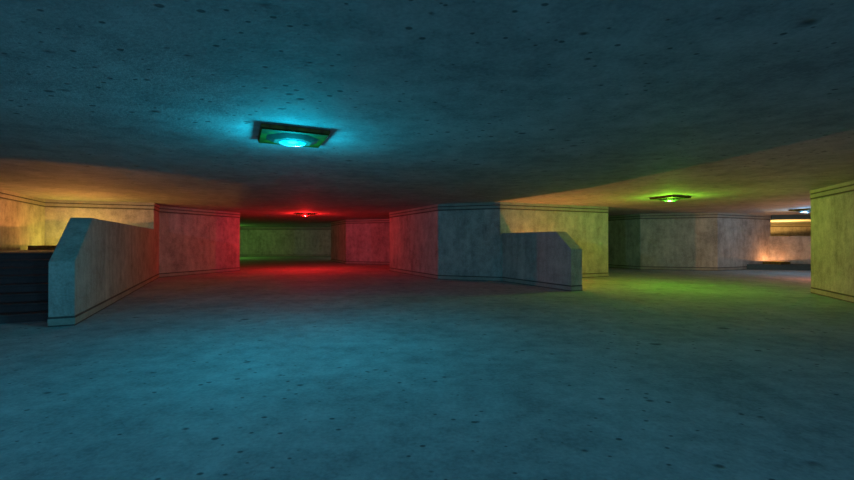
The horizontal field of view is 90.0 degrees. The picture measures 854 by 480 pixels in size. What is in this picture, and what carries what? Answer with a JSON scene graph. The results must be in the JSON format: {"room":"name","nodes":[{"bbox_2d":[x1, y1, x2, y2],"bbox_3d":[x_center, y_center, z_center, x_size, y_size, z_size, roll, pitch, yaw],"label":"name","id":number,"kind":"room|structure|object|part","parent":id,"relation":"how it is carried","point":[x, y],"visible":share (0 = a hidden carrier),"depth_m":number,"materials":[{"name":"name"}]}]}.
{"room":"underground concrete bunker","nodes":[
{"label":"underground concrete bunker","id":0,"kind":"room"},
{"bbox_2d":[0,250,53,252],"bbox_3d":[-11.635,0.994,13.866,3.080,1.328,6.560,0,0,-26],"label":"floor","id":1,"kind":"structure","parent":0,"point":[8,251],"depth_m":11.96,"materials":[{"name":"concrete"}]},
{"bbox_2d":[28,245,56,249],"bbox_3d":[-12.840,0.260,14.599,0.930,0.144,0.930,0,0,-24],"label":"floor lamp","id":2,"kind":"object","parent":1,"relation":"on","point":[38,247],"visible":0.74,"depth_m":14.16,"materials":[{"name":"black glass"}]},
{"bbox_2d":[0,198,239,274],"bbox_3d":[-17.100,0.070,15.600,13.800,3.310,24.800,0,0,0],"label":"wall","id":3,"kind":"structure","parent":0,"point":[182,242],"depth_m":19.11,"materials":[{"name":"paint"}]},
{"bbox_2d":[0,189,239,217],"bbox_3d":[-17.099,-1.392,15.606,13.842,0.305,24.840,0,0,0],"label":"trim","id":4,"kind":"structure","parent":3,"relation":"attached to","point":[4,194],"depth_m":16.95,"materials":[{"name":"stone"}]},
{"bbox_2d":[154,267,239,279],"bbox_3d":[-17.099,1.575,15.594,13.825,0.220,24.824,0,0,0],"label":"baseboard","id":5,"kind":"structure","parent":3,"relation":"attached to","point":[183,273],"depth_m":20.79,"materials":[{"name":"stone"}]},
{"bbox_2d":[240,230,330,254],"bbox_3d":[6.000,0.202,46.950,76.000,3.310,0.300,0,0,0],"label":"wall","id":6,"kind":"structure","parent":0,"point":[252,242],"depth_m":46.80,"materials":[{"name":"paint"}]},
{"bbox_2d":[240,227,330,229],"bbox_3d":[6.000,-1.261,46.811,76.000,0.305,0.050,0,0,0],"label":"trim","id":7,"kind":"structure","parent":6,"relation":"attached to","point":[241,228],"depth_m":46.79,"materials":[{"name":"stone"}]},
{"bbox_2d":[240,255,330,255],"bbox_3d":[6.000,1.706,46.802,76.000,0.220,0.042,0,0,0],"label":"baseboard","id":8,"kind":"structure","parent":6,"relation":"attached to","point":[240,255],"depth_m":46.78,"materials":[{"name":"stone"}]},
{"bbox_2d":[0,0,853,226],"bbox_3d":[6.000,-1.677,17.407,76.600,0.300,59.400,0,0,0],"label":"ceiling","id":9,"kind":"structure","parent":0,"point":[730,106],"depth_m":4.77,"materials":[{"name":"concrete"}]},
{"bbox_2d":[258,123,329,147],"bbox_3d":[-2.000,-1.490,6.356,0.930,0.163,0.930,0,0,-24],"label":"ceiling lamp","id":10,"kind":"object","parent":9,"relation":"attached to","point":[283,135],"visible":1,"depth_m":6.10,"materials":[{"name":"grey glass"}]},
{"bbox_2d":[296,213,314,216],"bbox_3d":[-6.900,-1.415,24.206,0.930,0.163,0.930,0,0,-24],"label":"ceiling lamp","id":11,"kind":"object","parent":9,"relation":"attached to","point":[300,214],"visible":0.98,"depth_m":23.86,"materials":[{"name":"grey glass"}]},
{"bbox_2d":[649,195,690,201],"bbox_3d":[8.650,-1.453,15.206,0.930,0.163,0.930,0,0,-24],"label":"ceiling lamp","id":12,"kind":"object","parent":9,"relation":"attached to","point":[669,198],"visible":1,"depth_m":14.95,"materials":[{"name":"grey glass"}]},
{"bbox_3d":[8.650,-1.473,15.206,0.906,0.023,0.906,0,0,-24],"label":"plate","id":13,"kind":"part","parent":12,"relation":"part of","materials":[{"name":"black metal"}]},
{"bbox_2d":[788,208,810,212],"bbox_3d":[18.550,-1.429,20.956,0.930,0.163,0.930,0,0,-24],"label":"ceiling lamp","id":14,"kind":"object","parent":9,"relation":"attached to","point":[807,209],"visible":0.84,"depth_m":20.80,"materials":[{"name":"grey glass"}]},
{"bbox_2d":[0,256,853,479],"bbox_3d":[6.000,1.823,17.392,76.600,0.300,59.400,0,0,0],"label":"floor","id":15,"kind":"structure","parent":0,"point":[274,367],"depth_m":5.11,"materials":[{"name":"concrete"}]},
{"bbox_2d":[0,252,52,323],"bbox_3d":[-9.534,0.976,9.497,3.080,1.328,3.196,0,0,-26],"label":"staircase","id":16,"kind":"structure","parent":15,"relation":"on","point":[23,275],"depth_m":9.43,"materials":[{"name":"concrete"}]},
{"bbox_2d":[47,217,153,326],"bbox_3d":[-9.179,0.594,12.800,0.410,2.120,10.510,0,0,-26],"label":"wall","id":17,"kind":"structure","parent":15,"relation":"on","point":[94,264],"depth_m":9.49,"materials":[{"name":"paint"}]},
{"bbox_3d":[-9.172,1.553,12.783,0.409,0.198,10.480,0,0,-26],"label":"baseboard","id":18,"kind":"part","parent":17,"relation":"part of","materials":[{"name":"stone"}]},
{"bbox_2d":[502,231,582,290],"bbox_3d":[4.044,0.690,15.620,0.489,1.950,3.870,0,0,-25],"label":"wall","id":19,"kind":"structure","parent":15,"relation":"on","point":[553,260],"depth_m":15.02,"materials":[{"name":"paint"}]},
{"bbox_3d":[4.051,1.564,15.602,0.489,0.198,3.840,0,0,-25],"label":"baseboard","id":20,"kind":"part","parent":19,"relation":"part of","materials":[{"name":"stone"}]},
{"bbox_2d":[747,264,810,270],"bbox_3d":[22.448,1.546,24.190,8.086,0.310,1.473,0,0,15],"label":"stone ledge","id":21,"kind":"object","parent":15,"relation":"on","point":[807,267],"visible":0.5,"depth_m":24.18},
{"bbox_2d":[763,261,789,264],"bbox_3d":[20.250,1.321,24.745,0.930,0.144,0.930,0,0,-24],"label":"floor lamp","id":22,"kind":"object","parent":21,"relation":"on","point":[764,262],"visible":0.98,"depth_m":24.52,"materials":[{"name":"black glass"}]},
{"bbox_2d":[331,209,770,276],"bbox_3d":[9.107,0.136,31.218,32.728,3.310,26.325,0,0,-24],"label":"wall","id":23,"kind":"structure","parent":0,"point":[462,242],"depth_m":22.69,"materials":[{"name":"paint"}]},
{"bbox_2d":[331,219,389,225],"bbox_3d":[-1.500,-1.316,33.705,13.040,0.305,8.642,0,0,0],"label":"trim","id":24,"kind":"structure","parent":23,"relation":"attached to","point":[361,221],"depth_m":30.63,"materials":[{"name":"stone"}]},
{"bbox_2d":[331,259,389,264],"bbox_3d":[-1.500,1.651,33.693,13.024,0.220,8.625,0,0,0],"label":"baseboard","id":25,"kind":"structure","parent":23,"relation":"attached to","point":[333,260],"depth_m":30.68,"materials":[{"name":"stone"}]},
{"bbox_2d":[389,202,608,217],"bbox_3d":[3.576,-1.362,22.848,9.799,0.305,9.826,0,0,-24],"label":"trim","id":26,"kind":"structure","parent":23,"relation":"attached to","point":[488,205],"depth_m":18.11,"materials":[{"name":"stone"}]},
{"bbox_2d":[389,267,608,281],"bbox_3d":[3.577,1.606,22.835,9.783,0.220,9.809,0,0,-24],"label":"baseboard","id":27,"kind":"structure","parent":23,"relation":"attached to","point":[606,274],"depth_m":18.27,"materials":[{"name":"stone"}]},
{"bbox_2d":[608,264,746,270],"bbox_3d":[16.250,1.639,30.718,15.530,0.220,14.575,0,0,0],"label":"baseboard","id":28,"kind":"structure","parent":23,"relation":"attached to","point":[609,265],"depth_m":24.18,"materials":[{"name":"stone"}]},
{"bbox_2d":[608,213,770,220],"bbox_3d":[16.251,-1.329,30.730,15.550,0.305,14.591,0,0,0],"label":"trim","id":29,"kind":"structure","parent":23,"relation":"attached to","point":[670,215],"depth_m":24.29,"materials":[{"name":"stone"}]},
{"bbox_2d":[771,214,810,219],"bbox_3d":[23.390,-1.372,24.656,5.850,0.290,0.500,0,0,22],"label":"trim","id":30,"kind":"structure","parent":23,"relation":"attached to","point":[799,216],"depth_m":25.19,"materials":[{"name":"concrete"}]},
{"bbox_2d":[769,236,810,236],"bbox_3d":[32.190,-0.187,30.486,23.420,0.030,14.230,0,0,0],"label":"floor","id":31,"kind":"structure","parent":0,"point":[769,236],"depth_m":25.17,"materials":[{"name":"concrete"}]},
{"bbox_2d":[770,237,810,263],"bbox_3d":[32.200,0.788,30.497,23.400,1.920,14.200,0,0,0],"label":"wall","id":32,"kind":"structure","parent":0,"point":[794,250],"depth_m":25.16,"materials":[{"name":"paint"}]},
{"bbox_2d":[771,227,810,235],"bbox_3d":[33.850,0.163,37.750,20.100,3.310,0.500,0,0,0],"label":"wall","id":33,"kind":"structure","parent":0,"point":[775,231],"depth_m":37.51,"materials":[{"name":"paint"}]},
{"bbox_2d":[771,224,810,226],"bbox_3d":[33.850,-1.300,37.511,20.100,0.305,0.050,0,0,0],"label":"trim","id":34,"kind":"structure","parent":33,"relation":"attached to","point":[772,225],"depth_m":37.50,"materials":[{"name":"stone"}]},
{"bbox_2d":[811,192,853,295],"bbox_3d":[17.200,0.052,11.300,13.600,3.310,14.600,0,0,0],"label":"wall","id":35,"kind":"structure","parent":0,"point":[832,217],"depth_m":12.08,"materials":[{"name":"paint"}]},
{"bbox_2d":[810,180,853,199],"bbox_3d":[17.199,-1.410,11.311,13.642,0.305,14.652,0,0,0],"label":"trim","id":36,"kind":"structure","parent":35,"relation":"attached to","point":[845,187],"depth_m":12.07,"materials":[{"name":"stone"}]},
{"bbox_2d":[810,287,853,302],"bbox_3d":[17.200,1.557,11.296,13.625,0.220,14.631,0,0,0],"label":"baseboard","id":37,"kind":"structure","parent":35,"relation":"attached to","point":[836,295],"depth_m":12.06,"materials":[{"name":"stone"}]}
]}

